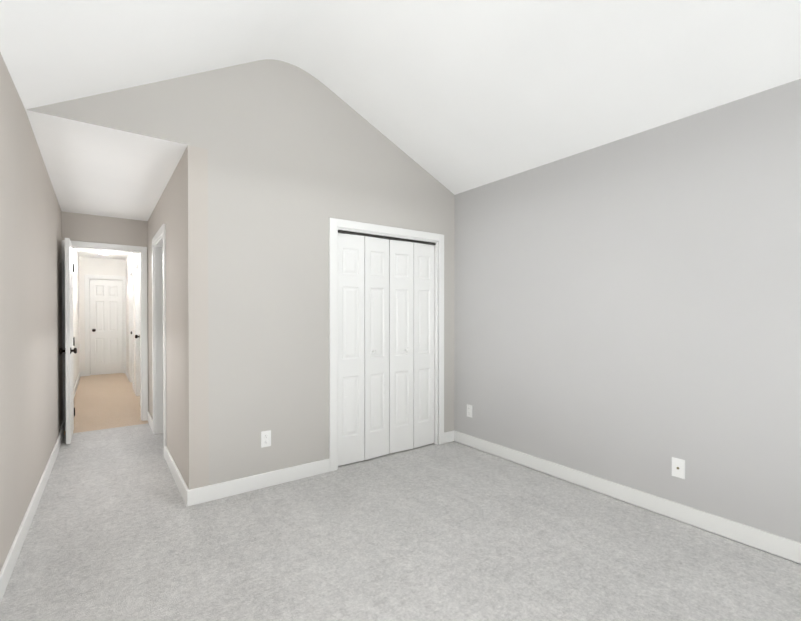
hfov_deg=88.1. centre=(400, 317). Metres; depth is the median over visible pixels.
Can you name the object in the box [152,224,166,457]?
door frame
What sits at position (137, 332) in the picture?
door frame
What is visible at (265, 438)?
outlet
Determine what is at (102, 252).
light
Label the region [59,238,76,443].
open bedroom door
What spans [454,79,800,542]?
wall
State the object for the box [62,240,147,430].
door frame
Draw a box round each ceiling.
[0,0,800,194]
[28,118,183,220]
[76,249,128,259]
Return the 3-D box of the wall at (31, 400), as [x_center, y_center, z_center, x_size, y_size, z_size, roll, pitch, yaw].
[-2.751,0.021,3.064,0.206,2.420,13.220,0,1,-36]
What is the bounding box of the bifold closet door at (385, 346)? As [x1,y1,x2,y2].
[338,233,433,465]
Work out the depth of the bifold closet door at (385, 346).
3.66 m
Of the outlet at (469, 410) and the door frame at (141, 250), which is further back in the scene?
the door frame at (141, 250)
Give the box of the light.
[94,250,113,254]
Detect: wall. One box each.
[0,53,78,570]
[26,59,454,484]
[62,212,147,330]
[79,257,125,370]
[126,145,208,489]
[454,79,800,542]
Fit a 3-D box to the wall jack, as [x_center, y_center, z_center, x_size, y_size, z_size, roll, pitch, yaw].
[1.690,0.917,2.523,0.017,0.116,0.072,0,1,-36]
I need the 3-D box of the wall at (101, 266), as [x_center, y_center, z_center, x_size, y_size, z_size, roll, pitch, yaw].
[-6.209,-0.022,8.649,0.790,2.420,0.120,0,1,-36]
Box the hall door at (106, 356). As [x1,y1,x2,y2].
[90,279,122,374]
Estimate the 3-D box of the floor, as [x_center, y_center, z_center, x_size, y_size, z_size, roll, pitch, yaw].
[-1.462,1.284,4.002,4.170,0.120,13.800,0,1,-36]
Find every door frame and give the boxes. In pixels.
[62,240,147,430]
[84,275,125,375]
[129,257,140,405]
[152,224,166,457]
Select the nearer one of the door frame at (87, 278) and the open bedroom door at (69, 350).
the open bedroom door at (69, 350)
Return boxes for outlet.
[261,430,270,447]
[467,404,471,417]
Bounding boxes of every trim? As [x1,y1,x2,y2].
[329,218,443,471]
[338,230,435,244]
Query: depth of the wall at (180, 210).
2.80 m
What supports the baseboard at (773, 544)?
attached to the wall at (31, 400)
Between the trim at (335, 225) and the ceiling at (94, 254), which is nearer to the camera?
the trim at (335, 225)
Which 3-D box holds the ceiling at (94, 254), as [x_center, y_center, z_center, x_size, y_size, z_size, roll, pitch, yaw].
[-4.815,-1.267,6.729,1.030,0.100,4.850,0,1,-36]
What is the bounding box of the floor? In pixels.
[0,373,800,620]
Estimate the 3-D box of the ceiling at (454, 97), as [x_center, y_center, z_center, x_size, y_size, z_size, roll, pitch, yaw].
[0.842,-1.477,0.908,3.510,1.272,5.760,0,1,-36]
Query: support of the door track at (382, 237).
attached to the wall at (298, 157)
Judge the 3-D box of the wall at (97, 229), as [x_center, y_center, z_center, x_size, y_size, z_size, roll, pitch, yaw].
[-3.302,0.038,4.766,0.910,2.360,0.120,0,1,-36]
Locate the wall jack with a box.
[672,457,684,478]
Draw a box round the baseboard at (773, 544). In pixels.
[0,369,800,602]
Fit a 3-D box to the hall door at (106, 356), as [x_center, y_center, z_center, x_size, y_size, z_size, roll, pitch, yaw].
[-6.158,0.194,8.672,0.552,1.969,0.175,0,1,-36]
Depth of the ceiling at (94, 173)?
3.18 m
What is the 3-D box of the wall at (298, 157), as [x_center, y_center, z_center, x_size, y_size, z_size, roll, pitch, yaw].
[-0.780,-0.338,3.224,3.170,3.134,0.120,0,1,-36]

